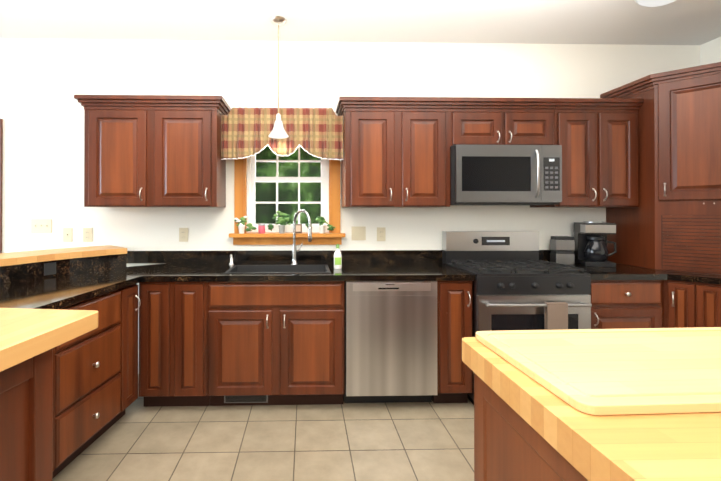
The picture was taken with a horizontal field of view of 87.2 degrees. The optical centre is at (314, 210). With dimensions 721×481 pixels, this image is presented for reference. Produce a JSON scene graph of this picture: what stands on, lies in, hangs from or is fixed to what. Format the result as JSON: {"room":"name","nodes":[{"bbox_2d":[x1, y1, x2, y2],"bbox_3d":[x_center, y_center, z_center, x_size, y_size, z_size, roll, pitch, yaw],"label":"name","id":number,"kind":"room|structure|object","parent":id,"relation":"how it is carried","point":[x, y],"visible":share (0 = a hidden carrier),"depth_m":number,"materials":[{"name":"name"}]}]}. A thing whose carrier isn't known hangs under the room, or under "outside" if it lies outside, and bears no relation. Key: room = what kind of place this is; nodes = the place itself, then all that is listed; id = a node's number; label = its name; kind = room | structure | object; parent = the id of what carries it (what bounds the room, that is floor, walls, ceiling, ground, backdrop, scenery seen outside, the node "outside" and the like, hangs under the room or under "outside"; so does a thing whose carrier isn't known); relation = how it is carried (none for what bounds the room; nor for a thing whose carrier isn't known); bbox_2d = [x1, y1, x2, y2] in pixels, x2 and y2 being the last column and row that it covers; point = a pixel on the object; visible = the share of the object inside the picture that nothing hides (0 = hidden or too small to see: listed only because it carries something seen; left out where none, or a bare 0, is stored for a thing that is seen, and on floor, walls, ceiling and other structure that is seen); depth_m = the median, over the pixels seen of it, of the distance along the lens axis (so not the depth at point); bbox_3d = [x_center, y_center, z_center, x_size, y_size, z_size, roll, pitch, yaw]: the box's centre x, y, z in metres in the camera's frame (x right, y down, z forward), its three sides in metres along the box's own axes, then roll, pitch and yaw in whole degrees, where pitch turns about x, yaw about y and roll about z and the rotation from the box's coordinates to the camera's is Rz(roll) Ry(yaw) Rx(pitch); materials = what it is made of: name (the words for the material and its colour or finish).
{"room":"kitchen","nodes":[
{"label":"kitchen","id":0,"kind":"room"},
{"bbox_2d":[44,262,55,275],"bbox_3d":[-1.716,0.376,2.439,0.002,0.078,0.072,0,0,32],"label":"outlet","id":1,"kind":"object","parent":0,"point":[49,268],"depth_m":2.44,"materials":[{"name":"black plastic"}]},
{"bbox_2d":[52,374,473,480],"bbox_3d":[-1.079,1.358,-0.365,9.150,0.060,7.240,0,0,-1],"label":"floor","id":2,"kind":"structure","parent":0,"point":[398,441],"depth_m":2.16,"materials":[{"name":"beige tile"}]},
{"bbox_2d":[0,308,97,480],"bbox_3d":[-1.375,0.855,0.625,0.970,0.957,1.715,0,0,6],"label":"kitchen island","id":3,"kind":"object","parent":2,"relation":"on","point":[30,339],"visible":1,"depth_m":1.21,"materials":[{"name":"brown wood"}]},
{"bbox_2d":[52,284,140,478],"bbox_3d":[-1.397,0.904,2.003,0.452,0.873,0.994,0,0,6],"label":"base cabinet","id":4,"kind":"object","parent":2,"relation":"on","point":[95,383],"visible":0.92,"depth_m":2.06,"materials":[{"name":"brown wood"}]},
{"bbox_2d":[139,282,209,406],"bbox_3d":[-0.952,0.908,2.804,0.450,0.873,0.626,0,0,-1],"label":"base cabinet","id":5,"kind":"object","parent":2,"relation":"on","point":[172,343],"visible":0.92,"depth_m":2.50,"materials":[{"name":"brown wood"}]},
{"bbox_2d":[207,281,343,405],"bbox_3d":[-0.264,0.908,2.804,0.920,0.873,0.658,0,0,-1],"label":"base cabinet","id":6,"kind":"object","parent":2,"relation":"on","point":[275,342],"visible":1,"depth_m":2.51,"materials":[{"name":"brown wood"}]},
{"bbox_2d":[343,281,436,402],"bbox_3d":[0.512,0.910,2.833,0.617,0.870,0.636,0,0,-1],"label":"dishwasher","id":7,"kind":"object","parent":2,"relation":"on","point":[390,341],"visible":0.73,"depth_m":2.52,"materials":[{"name":"silver metal"}]},
{"bbox_2d":[432,281,471,402],"bbox_3d":[0.949,0.909,2.832,0.239,0.873,0.658,0,0,-1],"label":"base cabinet","id":8,"kind":"object","parent":2,"relation":"on","point":[454,328],"visible":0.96,"depth_m":2.54,"materials":[{"name":"brown wood"}]},
{"bbox_2d":[442,231,591,404],"bbox_3d":[1.461,0.756,2.797,0.768,1.178,0.712,0,0,-1],"label":"gas range","id":9,"kind":"object","parent":2,"relation":"on","point":[517,284],"visible":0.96,"depth_m":2.51,"materials":[{"name":"silver metal"}]},
{"bbox_2d":[462,337,720,480],"bbox_3d":[1.441,0.877,0.507,1.872,0.910,1.562,0,0,-1],"label":"kitchen island","id":10,"kind":"object","parent":2,"relation":"on","point":[527,428],"visible":0.58,"depth_m":0.78,"materials":[{"name":"brown wood"}]},
{"bbox_2d":[476,327,720,414],"bbox_3d":[1.093,0.414,1.047,1.097,0.020,0.495,0,0,-3],"label":"cutting board","id":11,"kind":"object","parent":10,"relation":"on","point":[630,371],"visible":1,"depth_m":0.98,"materials":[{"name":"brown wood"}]},
{"bbox_2d":[589,280,661,328],"bbox_3d":[2.119,0.909,2.859,0.538,0.873,0.658,0,0,-1],"label":"base cabinet","id":12,"kind":"object","parent":2,"relation":"on","point":[623,304],"visible":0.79,"depth_m":2.57,"materials":[{"name":"brown wood"}]},
{"bbox_2d":[662,280,720,327],"bbox_3d":[2.858,0.908,2.747,0.928,0.873,0.916,0,0,-1],"label":"base cabinet","id":13,"kind":"object","parent":2,"relation":"on","point":[685,304],"visible":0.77,"depth_m":2.49,"materials":[{"name":"brown wood"}]},
{"bbox_2d":[0,250,720,308],"bbox_3d":[0.623,0.396,2.311,5.422,0.143,1.694,0,0,-1],"label":"countertop","id":14,"kind":"structure","parent":13,"relation":"on","point":[68,283],"depth_m":2.58,"materials":[{"name":"black stone"}]},
{"bbox_2d":[229,254,233,264],"bbox_3d":[-0.666,0.389,3.005,0.040,0.085,0.071,0,0,-1],"label":"soap dispenser pump","id":15,"kind":"object","parent":14,"relation":"on","point":[231,261],"visible":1,"depth_m":3.01,"materials":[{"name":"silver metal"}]},
{"bbox_2d":[225,265,330,272],"bbox_3d":[-0.258,0.535,2.779,0.732,0.216,0.387,0,0,-1],"label":"sink","id":16,"kind":"object","parent":14,"relation":"in","point":[279,269],"visible":0.17,"depth_m":2.95,"materials":[{"name":"black"}]},
{"bbox_2d":[291,210,311,264],"bbox_3d":[-0.105,0.210,2.964,0.170,0.441,0.217,0,0,-1],"label":"gooseneck faucet","id":17,"kind":"object","parent":14,"relation":"on","point":[295,251],"visible":1,"depth_m":3.01,"materials":[{"name":"silver metal"}]},
{"bbox_2d":[334,244,341,268],"bbox_3d":[0.174,0.340,2.810,0.060,0.181,0.060,0,0,-1],"label":"soap bottle","id":18,"kind":"object","parent":14,"relation":"on","point":[337,259],"visible":1,"depth_m":2.79,"materials":[{"name":"white plastic"}]},
{"bbox_2d":[550,236,574,264],"bbox_3d":[2.019,0.321,3.063,0.140,0.222,0.110,0,0,9],"label":"canisters","id":19,"kind":"object","parent":14,"relation":"on","point":[563,249],"visible":0.98,"depth_m":3.01,"materials":[{"name":"silver metal"}]},
{"bbox_2d":[574,221,616,266],"bbox_3d":[2.248,0.258,2.992,0.239,0.346,0.241,0,0,17],"label":"drip coffee maker","id":20,"kind":"object","parent":14,"relation":"on","point":[591,242],"visible":1,"depth_m":2.92,"materials":[{"name":"black plastic"}]},
{"bbox_3d":[-1.820,0.833,2.183,0.770,1.018,1.546,0,0,-1],"label":"wall","id":21,"kind":"structure","parent":2,"relation":"on","visible":0},
{"bbox_2d":[0,245,126,266],"bbox_3d":[-1.931,0.301,2.236,0.473,0.042,1.792,0,0,23],"label":"bar countertop","id":22,"kind":"object","parent":21,"relation":"on","point":[16,258],"visible":1,"depth_m":2.54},
{"bbox_2d":[0,38,699,373],"bbox_3d":[-1.160,-0.038,3.192,9.150,2.770,0.140,0,0,-1],"label":"wall","id":23,"kind":"structure","parent":0,"point":[43,81],"depth_m":3.14,"materials":[{"name":"white paint"}]},
{"bbox_2d":[0,119,2,252],"bbox_3d":[-2.609,0.296,3.076,0.088,2.100,0.020,0,0,-1],"label":"door frame","id":24,"kind":"structure","parent":23,"relation":"attached to","point":[1,149],"depth_m":3.08,"materials":[{"name":"brown wood"}]},
{"bbox_2d":[31,219,51,232],"bbox_3d":[-2.246,0.125,3.087,0.165,0.115,0.015,0,0,-1],"label":"light switch","id":25,"kind":"object","parent":23,"relation":"attached to","point":[45,226],"depth_m":3.09,"materials":[{"name":"beige plastic"}]},
{"bbox_2d":[63,228,71,241],"bbox_3d":[-2.033,0.198,3.092,0.072,0.115,0.015,0,0,-1],"label":"outlet","id":26,"kind":"object","parent":23,"relation":"attached to","point":[67,232],"depth_m":3.09,"materials":[{"name":"beige plastic"}]},
{"bbox_2d":[83,228,91,241],"bbox_3d":[-1.870,0.198,3.100,0.072,0.115,0.009,0,0,-1],"label":"outlet","id":27,"kind":"object","parent":23,"relation":"attached to","point":[87,232],"depth_m":3.10,"materials":[{"name":"beige plastic"}]},
{"bbox_2d":[74,95,230,206],"bbox_3d":[-1.223,-0.438,2.936,1.074,0.818,0.370,0,0,-1],"label":"upper cabinet","id":28,"kind":"object","parent":23,"relation":"attached to","point":[152,150],"visible":1,"depth_m":2.79,"materials":[{"name":"brown wood"}]},
{"bbox_2d":[179,228,187,241],"bbox_3d":[-1.085,0.198,3.118,0.072,0.115,0.009,0,0,-1],"label":"outlet","id":29,"kind":"object","parent":23,"relation":"attached to","point":[183,232],"depth_m":3.11,"materials":[{"name":"beige plastic"}]},
{"bbox_2d":[221,107,342,158],"bbox_3d":[-0.251,-0.607,2.931,0.951,0.400,0.062,0,0,-1],"label":"plaid valance","id":30,"kind":"object","parent":23,"relation":"attached to","point":[246,132],"visible":0.98,"depth_m":2.93,"materials":[{"name":"fabric"}]},
{"bbox_2d":[221,144,342,159],"bbox_3d":[-0.252,-0.570,2.946,0.958,0.344,0.104,0,0,-1],"label":"valance trim","id":31,"kind":"structure","parent":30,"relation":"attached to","point":[280,155],"depth_m":2.92,"materials":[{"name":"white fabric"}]},
{"bbox_2d":[229,145,344,244],"bbox_3d":[-0.224,-0.223,3.169,0.950,1.010,0.210,0,0,-1],"label":"window unit","id":32,"kind":"structure","parent":23,"relation":"in","point":[245,178],"depth_m":3.14,"materials":[{"name":"brown wood"}]},
{"bbox_2d":[234,216,246,233],"bbox_3d":[-0.603,0.114,3.081,0.111,0.145,0.059,0,0,-1],"label":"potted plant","id":33,"kind":"object","parent":32,"relation":"on","point":[241,224],"visible":0.98,"depth_m":3.06,"materials":[{"name":"white ceramic"}]},
{"bbox_2d":[258,224,264,233],"bbox_3d":[-0.432,0.145,3.090,0.060,0.081,0.060,0,0,-1],"label":"jar candle","id":34,"kind":"object","parent":32,"relation":"on","point":[261,228],"visible":1,"depth_m":3.07,"materials":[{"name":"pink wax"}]},
{"bbox_2d":[272,211,290,233],"bbox_3d":[-0.269,0.093,3.085,0.164,0.186,0.077,0,0,-1],"label":"potted plant","id":35,"kind":"object","parent":32,"relation":"on","point":[282,221],"visible":1,"depth_m":3.07,"materials":[{"name":"green plant"}]},
{"bbox_2d":[245,223,335,230],"bbox_3d":[-0.196,0.135,3.085,0.742,0.068,0.049,0,0,-1],"label":"potted plants","id":36,"kind":"object","parent":32,"relation":"on","point":[271,226],"visible":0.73,"depth_m":3.07,"materials":[{"name":"green plant"}]},
{"bbox_2d":[296,224,301,232],"bbox_3d":[-0.138,0.147,3.101,0.070,0.076,0.025,0,0,-1],"label":"photo frame","id":37,"kind":"object","parent":32,"relation":"on","point":[298,228],"visible":0.61,"depth_m":3.09,"materials":[{"name":"brown"}]},
{"bbox_2d":[315,216,327,232],"bbox_3d":[0.060,0.114,3.093,0.109,0.144,0.066,0,0,-1],"label":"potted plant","id":38,"kind":"object","parent":32,"relation":"on","point":[322,221],"visible":1,"depth_m":3.08,"materials":[{"name":"white ceramic"}]},
{"bbox_2d":[352,227,365,239],"bbox_3d":[0.371,0.190,3.147,0.118,0.115,0.015,0,0,-1],"label":"outlet","id":39,"kind":"object","parent":23,"relation":"attached to","point":[358,233],"depth_m":3.15,"materials":[{"name":"beige plastic"}]},
{"bbox_2d":[377,227,384,240],"bbox_3d":[0.560,0.198,3.155,0.072,0.115,0.009,0,0,-1],"label":"outlet","id":40,"kind":"object","parent":23,"relation":"attached to","point":[380,230],"depth_m":3.15,"materials":[{"name":"beige plastic"}]},
{"bbox_2d":[336,97,451,206],"bbox_3d":[0.605,-0.438,2.978,0.845,0.818,0.370,0,0,-1],"label":"upper cabinet","id":41,"kind":"object","parent":23,"relation":"attached to","point":[396,151],"visible":0.98,"depth_m":2.83,"materials":[{"name":"brown wood"}]},
{"bbox_2d":[450,97,557,146],"bbox_3d":[1.429,-0.669,2.998,0.800,0.355,0.370,0,0,-1],"label":"upper cabinet","id":42,"kind":"object","parent":23,"relation":"attached to","point":[499,121],"visible":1,"depth_m":2.85,"materials":[{"name":"brown wood"}]},
{"bbox_2d":[450,145,561,204],"bbox_3d":[1.430,-0.267,2.943,0.794,0.442,0.474,0,0,-1],"label":"over-the-range microwave","id":43,"kind":"object","parent":42,"relation":"attached to","point":[505,174],"visible":0.94,"depth_m":2.77,"materials":[{"name":"silver metal"}]},
{"bbox_2d":[530,98,643,207],"bbox_3d":[2.159,-0.438,3.013,0.656,0.818,0.370,0,0,-1],"label":"upper cabinet","id":44,"kind":"object","parent":23,"relation":"attached to","point":[596,139],"visible":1,"depth_m":2.86,"materials":[{"name":"brown wood"}]},
{"bbox_2d":[600,62,720,273],"bbox_3d":[2.886,-0.282,2.776,0.876,1.422,0.876,0,0,-1],"label":"upper cabinet","id":45,"kind":"object","parent":23,"relation":"attached to","point":[672,222],"visible":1,"depth_m":2.67,"materials":[{"name":"brown wood"}]},
{"bbox_2d":[0,0,720,44],"bbox_3d":[-1.079,-1.472,-0.349,9.150,0.060,7.240,0,0,-1],"label":"ceiling","id":46,"kind":"structure","parent":0,"point":[676,22],"depth_m":2.81,"materials":[{"name":"white paint"}]},
{"bbox_2d":[268,16,288,138],"bbox_3d":[-0.268,-0.989,2.807,0.152,0.872,0.152,0,0,-1],"label":"pendant light","id":47,"kind":"object","parent":46,"relation":"hanging from","point":[278,131],"visible":1,"depth_m":2.79,"materials":[{"name":"white metal"}]},
{"bbox_2d":[634,0,675,6],"bbox_3d":[2.244,-1.382,2.407,0.300,0.090,0.300,0,0,-1],"label":"dome ceiling light","id":48,"kind":"object","parent":46,"relation":"attached to","point":[651,3],"visible":1,"depth_m":2.44,"materials":[{"name":"white glass"}]},
{"bbox_2d":[700,37,720,64],"bbox_3d":[3.446,-0.057,-0.274,0.100,2.770,7.000,0,0,-1],"label":"wall","id":49,"kind":"structure","parent":0,"point":[710,52],"depth_m":3.14,"materials":[{"name":"white paint"}]},
{"label":"outside","id":50,"kind":"structure","parent":0,"visible":0},
{"bbox_2d":[255,146,320,223],"bbox_3d":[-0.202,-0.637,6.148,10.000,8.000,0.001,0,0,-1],"label":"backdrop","id":51,"kind":"structure","parent":50,"point":[308,169],"depth_m":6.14,"materials":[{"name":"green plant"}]}
]}

